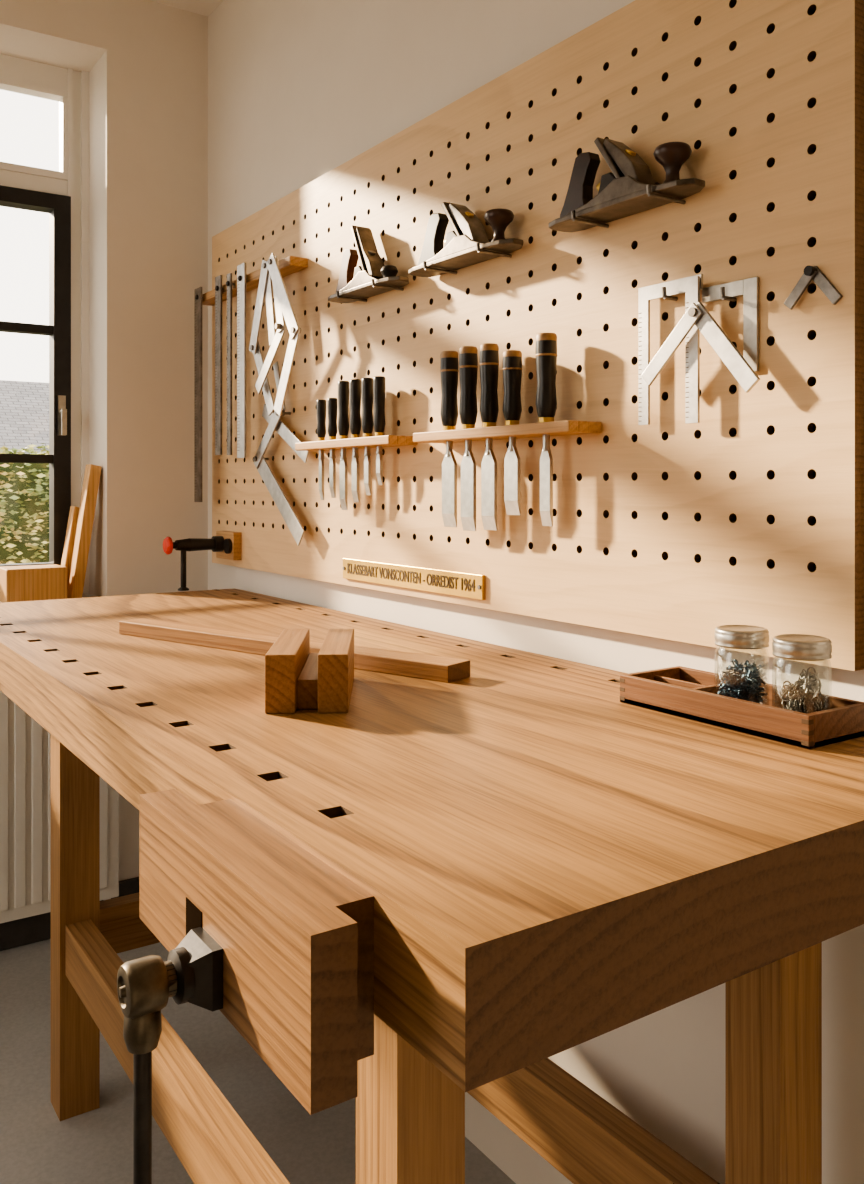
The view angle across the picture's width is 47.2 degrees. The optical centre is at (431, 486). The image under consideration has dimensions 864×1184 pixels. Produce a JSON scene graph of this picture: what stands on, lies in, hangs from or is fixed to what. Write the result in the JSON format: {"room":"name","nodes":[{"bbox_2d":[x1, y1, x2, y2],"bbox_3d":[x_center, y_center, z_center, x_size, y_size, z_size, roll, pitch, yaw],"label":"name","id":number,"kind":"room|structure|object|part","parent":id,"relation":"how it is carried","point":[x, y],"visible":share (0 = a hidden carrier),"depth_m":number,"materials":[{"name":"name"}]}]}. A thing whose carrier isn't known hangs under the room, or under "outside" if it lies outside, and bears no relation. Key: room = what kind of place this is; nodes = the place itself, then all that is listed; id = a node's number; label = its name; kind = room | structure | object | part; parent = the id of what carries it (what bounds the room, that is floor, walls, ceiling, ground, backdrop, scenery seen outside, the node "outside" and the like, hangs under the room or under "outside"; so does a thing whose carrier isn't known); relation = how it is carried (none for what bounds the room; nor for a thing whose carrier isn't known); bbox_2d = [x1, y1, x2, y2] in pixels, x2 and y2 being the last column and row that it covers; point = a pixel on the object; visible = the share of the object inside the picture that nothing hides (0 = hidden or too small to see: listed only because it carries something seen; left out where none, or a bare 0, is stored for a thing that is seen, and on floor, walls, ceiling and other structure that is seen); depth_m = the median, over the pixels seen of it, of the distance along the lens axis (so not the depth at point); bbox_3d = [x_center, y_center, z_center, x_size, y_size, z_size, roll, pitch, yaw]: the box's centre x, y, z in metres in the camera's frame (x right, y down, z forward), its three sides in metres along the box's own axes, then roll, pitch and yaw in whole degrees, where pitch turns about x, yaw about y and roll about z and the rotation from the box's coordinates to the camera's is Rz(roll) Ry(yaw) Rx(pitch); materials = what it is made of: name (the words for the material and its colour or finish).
{"room":"woodworking workshop","nodes":[
{"label":"woodworking workshop","id":0,"kind":"room"},
{"bbox_2d":[0,0,207,880],"bbox_3d":[-1.977,-0.091,2.305,2.940,2.688,0.266,0,0,-34],"label":"wall","id":1,"kind":"structure","parent":0,"point":[146,61],"depth_m":2.91,"materials":[{"name":"white paint"}]},
{"bbox_2d":[0,54,88,592],"bbox_3d":[-1.764,-0.469,2.532,1.726,1.582,0.102,0,0,-34],"label":"window","id":2,"kind":"structure","parent":1,"relation":"in","point":[63,194],"depth_m":2.97,"materials":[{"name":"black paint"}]},
{"bbox_2d":[0,593,97,602],"bbox_3d":[-1.699,0.334,2.434,1.726,0.024,0.238,0,0,-34],"label":"window sill","id":3,"kind":"structure","parent":1,"relation":"attached to","point":[84,595],"depth_m":2.94,"materials":[{"name":"white paint"}]},
{"bbox_2d":[0,564,66,602],"bbox_3d":[-1.129,0.274,2.793,0.161,0.097,0.126,0,0,-34],"label":"block","id":4,"kind":"object","parent":3,"relation":"on","point":[27,582],"visible":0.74,"depth_m":2.74,"materials":[{"name":"brown wood"}]},
{"bbox_2d":[61,506,78,587],"bbox_3d":[-1.069,0.189,2.914,0.066,0.265,0.049,0,0,-34],"label":"plank","id":5,"kind":"object","parent":3,"relation":"on","point":[74,511],"visible":0.43,"depth_m":2.90,"materials":[{"name":"brown wood"}]},
{"bbox_2d":[67,464,101,598],"bbox_3d":[-1.011,0.128,2.873,0.087,0.388,0.056,0,0,-34],"label":"plank","id":6,"kind":"object","parent":3,"relation":"on","point":[92,474],"visible":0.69,"depth_m":2.85,"materials":[{"name":"brown wood"}]},
{"bbox_2d":[0,691,118,923],"bbox_3d":[-1.567,0.859,2.379,1.603,0.788,0.071,0,0,-34],"label":"radiator","id":7,"kind":"object","parent":1,"relation":"attached to","point":[25,745],"visible":0.39,"depth_m":2.67,"materials":[{"name":"metal"}]},
{"bbox_2d":[0,877,138,950],"bbox_3d":[-1.897,1.197,2.187,2.940,0.112,0.021,0,0,-34],"label":"baseboard","id":8,"kind":"structure","parent":1,"relation":"attached to","point":[20,932],"depth_m":2.71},
{"bbox_2d":[150,0,222,16],"bbox_3d":[-0.848,-1.470,0.568,3.290,0.070,4.410,0,0,-34],"label":"ceiling","id":9,"kind":"structure","parent":0,"point":[202,7],"depth_m":2.94,"materials":[{"name":"white paint"}]},
{"bbox_2d":[0,939,515,1183],"bbox_3d":[-0.848,1.288,0.568,3.290,0.070,4.410,0,0,-34],"label":"floor","id":10,"kind":"structure","parent":0,"point":[95,1146],"depth_m":1.97,"materials":[{"name":"concrete"}]},
{"bbox_2d":[0,588,863,1183],"bbox_3d":[-0.271,0.770,1.710,0.741,0.966,2.141,0,0,-34],"label":"workbench","id":11,"kind":"object","parent":10,"relation":"on","point":[551,863],"visible":0.86,"depth_m":1.04,"materials":[{"name":"brown wood"}]},
{"bbox_2d":[117,789,373,1183],"bbox_3d":[-0.175,0.493,0.777,0.143,0.412,0.349,0,0,-34],"label":"bench vise","id":12,"kind":"object","parent":11,"relation":"attached to","point":[255,928],"visible":1,"depth_m":0.73,"materials":[{"name":"brown wood"}]},
{"bbox_2d":[119,618,469,682],"bbox_3d":[-0.277,0.274,1.712,0.798,0.025,0.058,0,0,37],"label":"batten","id":13,"kind":"object","parent":11,"relation":"on","point":[422,666],"visible":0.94,"depth_m":1.68,"materials":[{"name":"brown wood"}]},
{"bbox_2d":[265,629,353,713],"bbox_3d":[-0.164,0.249,1.367,0.105,0.074,0.231,0,0,-3],"label":"block","id":14,"kind":"object","parent":11,"relation":"on","point":[296,678],"visible":1,"depth_m":1.25,"materials":[{"name":"brown wood"}]},
{"bbox_2d":[620,666,863,748],"bbox_3d":[0.379,0.268,1.232,0.116,0.036,0.289,0,0,-34],"label":"wooden tray","id":15,"kind":"object","parent":11,"relation":"on","point":[684,692],"visible":0.99,"depth_m":1.18,"materials":[{"name":"brown wood"}]},
{"bbox_2d":[715,625,768,704],"bbox_3d":[0.386,0.227,1.231,0.065,0.103,0.065,0,0,-34],"label":"glass jar","id":16,"kind":"object","parent":15,"relation":"on","point":[742,685],"visible":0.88,"depth_m":1.22,"materials":[{"name":"glass"}]},
{"bbox_3d":[0.386,0.186,1.231,0.065,0.022,0.065,0,0,-34],"label":"lid","id":17,"kind":"part","parent":16,"relation":"part of","materials":[{"name":"metal"}]},
{"bbox_2d":[772,634,831,713],"bbox_3d":[0.431,0.227,1.152,0.065,0.103,0.065,0,0,-34],"label":"glass jar","id":18,"kind":"object","parent":15,"relation":"on","point":[803,647],"visible":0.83,"depth_m":1.14,"materials":[{"name":"glass"}]},
{"bbox_3d":[0.431,0.186,1.152,0.065,0.022,0.065,0,0,-34],"label":"lid","id":19,"kind":"part","parent":18,"relation":"part of","materials":[{"name":"metal"}]},
{"bbox_2d":[208,0,863,1183],"bbox_3d":[0.458,-0.091,1.449,0.140,2.688,4.410,0,0,-34],"label":"wall","id":20,"kind":"structure","parent":0,"point":[298,90],"depth_m":1.91,"materials":[{"name":"white paint"}]},
{"bbox_2d":[212,0,863,670],"bbox_3d":[-0.061,-0.259,2.073,0.020,0.965,2.086,0,0,-34],"label":"pegboard","id":21,"kind":"object","parent":20,"relation":"attached to","point":[751,512],"visible":0.73,"depth_m":1.54,"materials":[{"name":"brown wood"}]},
{"bbox_2d":[163,531,240,590],"bbox_3d":[-0.643,0.206,2.749,0.190,0.161,0.126,0,0,-34],"label":"clamp","id":22,"kind":"object","parent":21,"relation":"attached to","point":[226,544],"visible":1,"depth_m":2.74,"materials":[{"name":"black metal"}]},
{"bbox_2d":[202,256,307,305],"bbox_3d":[-0.500,-0.547,2.654,0.058,0.023,0.620,0,0,-34],"label":"rail","id":23,"kind":"object","parent":21,"relation":"attached to","point":[289,265],"visible":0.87,"depth_m":2.56,"materials":[{"name":"brown wood"}]},
{"bbox_2d":[194,287,201,501],"bbox_3d":[-0.677,-0.265,2.853,0.012,0.617,0.049,0,0,-34],"label":"ruler","id":24,"kind":"object","parent":23,"relation":"hanging from","point":[197,292],"visible":1,"depth_m":2.85,"materials":[{"name":"metal"}]},
{"bbox_2d":[215,275,221,454],"bbox_3d":[-0.591,-0.335,2.726,0.012,0.493,0.038,0,0,-34],"label":"ruler","id":25,"kind":"object","parent":23,"relation":"hanging from","point":[218,280],"visible":1,"depth_m":2.72,"materials":[{"name":"metal"}]},
{"bbox_2d":[226,273,231,454],"bbox_3d":[-0.548,-0.330,2.662,0.012,0.488,0.024,0,0,-34],"label":"ruler","id":26,"kind":"object","parent":23,"relation":"hanging from","point":[229,276],"visible":1,"depth_m":2.66,"materials":[{"name":"metal"}]},
{"bbox_2d":[237,262,245,457],"bbox_3d":[-0.502,-0.330,2.594,0.012,0.508,0.048,0,0,-34],"label":"ruler","id":27,"kind":"object","parent":23,"relation":"hanging from","point":[241,269],"visible":1,"depth_m":2.59,"materials":[{"name":"metal"}]},
{"bbox_2d":[255,252,300,415],"bbox_3d":[-0.378,-0.368,2.391,0.020,0.398,0.269,0,0,-34],"label":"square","id":28,"kind":"object","parent":23,"relation":"hanging from","point":[283,308],"visible":1,"depth_m":2.36,"materials":[{"name":"metal"}]},
{"bbox_2d":[249,260,275,415],"bbox_3d":[-0.427,-0.374,2.494,0.016,0.393,0.150,0,0,-34],"label":"sliding bevel","id":29,"kind":"object","parent":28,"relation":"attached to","point":[265,282],"visible":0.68,"depth_m":2.48,"materials":[{"name":"metal"}]},
{"bbox_2d":[295,435,417,450],"bbox_3d":[-0.175,-0.095,2.162,0.070,0.018,0.420,0,0,-34],"label":"rail","id":30,"kind":"object","parent":21,"relation":"attached to","point":[385,440],"visible":0.98,"depth_m":2.09,"materials":[{"name":"beige wood"}]},
{"bbox_2d":[316,400,325,499],"bbox_3d":[-0.254,-0.085,2.273,0.023,0.230,0.023,0,0,-34],"label":"chisel","id":31,"kind":"object","parent":30,"relation":"in","point":[321,404],"depth_m":2.27,"materials":[{"name":"black plastic"}]},
{"bbox_2d":[327,398,337,497],"bbox_3d":[-0.224,-0.088,2.229,0.023,0.225,0.023,0,0,-34],"label":"chisel","id":32,"kind":"object","parent":30,"relation":"in","point":[332,405],"depth_m":2.22,"materials":[{"name":"black plastic"}]},
{"bbox_2d":[338,381,348,509],"bbox_3d":[-0.196,-0.091,2.187,0.026,0.285,0.026,0,0,-34],"label":"chisel","id":33,"kind":"object","parent":30,"relation":"in","point":[343,386],"depth_m":2.18,"materials":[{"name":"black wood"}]},
{"bbox_2d":[349,379,360,501],"bbox_3d":[-0.166,-0.100,2.142,0.026,0.265,0.026,0,0,-34],"label":"chisel","id":34,"kind":"object","parent":30,"relation":"in","point":[355,384],"depth_m":2.13,"materials":[{"name":"black plastic"}]},
{"bbox_2d":[361,378,372,494],"bbox_3d":[-0.137,-0.107,2.100,0.026,0.248,0.026,0,0,-34],"label":"chisel","id":35,"kind":"object","parent":30,"relation":"in","point":[367,383],"depth_m":2.09,"materials":[{"name":"black plastic"}]},
{"bbox_2d":[373,376,385,484],"bbox_3d":[-0.110,-0.117,2.059,0.026,0.225,0.026,0,0,-34],"label":"chisel","id":36,"kind":"object","parent":30,"relation":"in","point":[379,388],"depth_m":2.05,"materials":[{"name":"black plastic"}]},
{"bbox_2d":[328,225,408,302],"bbox_3d":[-0.136,-0.488,2.106,0.063,0.147,0.284,0,0,-34],"label":"plane","id":37,"kind":"object","parent":21,"relation":"attached to","point":[354,281],"visible":0.93,"depth_m":2.10,"materials":[{"name":"metal"}]},
{"bbox_2d":[336,279,403,301],"bbox_3d":[-0.134,-0.415,2.095,0.076,0.016,0.157,0,0,-34],"label":"peg","id":38,"kind":"object","parent":21,"relation":"attached to","point":[372,280],"visible":1,"depth_m":2.05,"materials":[{"name":"metal"}]},
{"bbox_2d":[343,558,484,599],"bbox_3d":[-0.054,0.185,2.037,0.009,0.046,0.530,0,0,-34],"label":"brass plaque","id":39,"kind":"object","parent":21,"relation":"attached to","point":[462,584],"visible":1,"depth_m":2.00,"materials":[{"name":"metal"}]},
{"bbox_2d":[408,202,522,276],"bbox_3d":[0.059,-0.472,1.817,0.063,0.115,0.315,0,0,-34],"label":"plane","id":40,"kind":"object","parent":21,"relation":"attached to","point":[460,251],"visible":0.95,"depth_m":1.80,"materials":[{"name":"metal"}]},
{"bbox_2d":[423,243,511,273],"bbox_3d":[0.062,-0.415,1.806,0.076,0.016,0.173,0,0,-34],"label":"peg","id":41,"kind":"object","parent":21,"relation":"attached to","point":[479,250],"visible":1,"depth_m":1.75,"materials":[{"name":"metal"}]},
{"bbox_2d":[413,420,600,442],"bbox_3d":[0.116,-0.095,1.731,0.070,0.018,0.444,0,0,-34],"label":"rail","id":42,"kind":"object","parent":21,"relation":"attached to","point":[565,427],"visible":1,"depth_m":1.65,"materials":[{"name":"beige wood"}]},
{"bbox_2d":[440,351,458,526],"bbox_3d":[0.033,-0.089,1.848,0.035,0.328,0.041,0,0,-34],"label":"chisel","id":43,"kind":"object","parent":42,"relation":"in","point":[449,367],"depth_m":1.84,"materials":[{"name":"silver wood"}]},
{"bbox_2d":[459,346,477,530],"bbox_3d":[0.066,-0.087,1.798,0.035,0.334,0.039,0,0,-34],"label":"chisel","id":44,"kind":"object","parent":42,"relation":"in","point":[468,355],"depth_m":1.79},
{"bbox_2d":[479,343,498,530],"bbox_3d":[0.101,-0.088,1.747,0.035,0.328,0.038,0,0,-34],"label":"chisel","id":45,"kind":"object","parent":42,"relation":"in","point":[489,352],"depth_m":1.74,"materials":[{"name":"silver metal"}]},
{"bbox_2d":[502,350,521,514],"bbox_3d":[0.137,-0.092,1.693,0.035,0.281,0.036,0,0,-34],"label":"chisel","id":46,"kind":"object","parent":42,"relation":"in","point":[512,359],"depth_m":1.68,"materials":[{"name":"black plastic"}]},
{"bbox_2d":[535,333,557,526],"bbox_3d":[0.187,-0.093,1.619,0.037,0.315,0.037,0,0,-34],"label":"chisel","id":47,"kind":"object","parent":42,"relation":"in","point":[546,355],"depth_m":1.61,"materials":[{"name":"black plastic"}]},
{"bbox_2d":[548,137,704,231],"bbox_3d":[0.286,-0.472,1.481,0.063,0.115,0.294,0,0,-34],"label":"plane","id":48,"kind":"object","parent":21,"relation":"attached to","point":[622,193],"visible":0.95,"depth_m":1.47,"materials":[{"name":"metal"}]},
{"bbox_2d":[571,184,685,227],"bbox_3d":[0.288,-0.415,1.470,0.076,0.016,0.162,0,0,-34],"label":"peg","id":49,"kind":"object","parent":21,"relation":"attached to","point":[648,187],"visible":1,"depth_m":1.42,"materials":[{"name":"metal"}]},
{"bbox_2d":[638,274,702,424],"bbox_3d":[0.348,-0.195,1.435,0.016,0.205,0.120,0,0,-34],"label":"square","id":50,"kind":"object","parent":21,"relation":"hanging from","point":[674,287],"visible":0.99,"depth_m":1.47,"materials":[{"name":"metal"}]},
{"bbox_2d":[685,276,699,423],"bbox_3d":[0.365,-0.192,1.388,0.005,0.204,0.022,0,0,-34],"label":"ruler","id":51,"kind":"object","parent":21,"relation":"hanging from","point":[692,285],"visible":0.99,"depth_m":1.39,"materials":[{"name":"metal"}]},
{"bbox_2d":[662,287,736,301],"bbox_3d":[0.373,-0.271,1.387,0.029,0.035,0.111,0,0,-34],"label":"peg","id":52,"kind":"object","parent":21,"relation":"attached to","point":[722,289],"visible":1,"depth_m":1.35,"materials":[{"name":"metal"}]},
{"bbox_2d":[641,302,759,392],"bbox_3d":[0.366,-0.190,1.368,0.017,0.131,0.201,0,0,-34],"label":"sliding bevel","id":53,"kind":"object","parent":21,"relation":"hanging from","point":[698,315],"visible":1,"depth_m":1.35,"materials":[{"name":"metal"}]},
{"bbox_2d":[702,277,758,371],"bbox_3d":[0.408,-0.217,1.355,0.006,0.126,0.093,0,0,-34],"label":"square","id":54,"kind":"object","parent":21,"relation":"hanging from","point":[748,288],"visible":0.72,"depth_m":1.33,"materials":[{"name":"metal"}]},
{"bbox_2d":[784,266,842,309],"bbox_3d":[0.477,-0.252,1.245,0.014,0.053,0.079,0,0,-34],"label":"gauge","id":55,"kind":"object","parent":21,"relation":"attached to","point":[814,273],"visible":1,"depth_m":1.24,"materials":[{"name":"metal"}]},
{"label":"outside","id":56,"kind":"structure","parent":0,"visible":0},
{"bbox_3d":[-5.872,1.446,8.705,56.000,0.175,63.000,0,0,-34],"label":"ground","id":57,"kind":"structure","parent":56,"visible":0},
{"bbox_2d":[0,443,48,563],"bbox_3d":[-1.951,0.485,6.021,9.100,1.746,0.714,0,0,-34],"label":"hedge","id":58,"kind":"object","parent":57,"relation":"on","point":[24,487],"visible":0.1,"depth_m":5.59,"materials":[{"name":"green plant"}]},
{"bbox_2d":[0,380,48,453],"bbox_3d":[-6.520,-0.378,20.933,22.400,3.472,6.300,0,0,-34],"label":"neighbouring house","id":59,"kind":"structure","parent":57,"relation":"on","point":[24,406],"depth_m":18.47,"materials":[{"name":"brick"}]},
{"bbox_3d":[-0.401,-0.130,2.545,0.017,0.119,0.140,0,0,-34],"label":"peg","id":60,"kind":"object","parent":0,"visible":0},
{"bbox_2d":[253,362,308,545],"bbox_3d":[-0.383,-0.088,2.482,0.020,0.461,0.307,0,0,-34],"label":"sliding bevel","id":61,"kind":"object","parent":60,"relation":"hanging from","point":[275,424],"visible":0.81,"depth_m":2.49,"materials":[{"name":"metal"}]}
]}

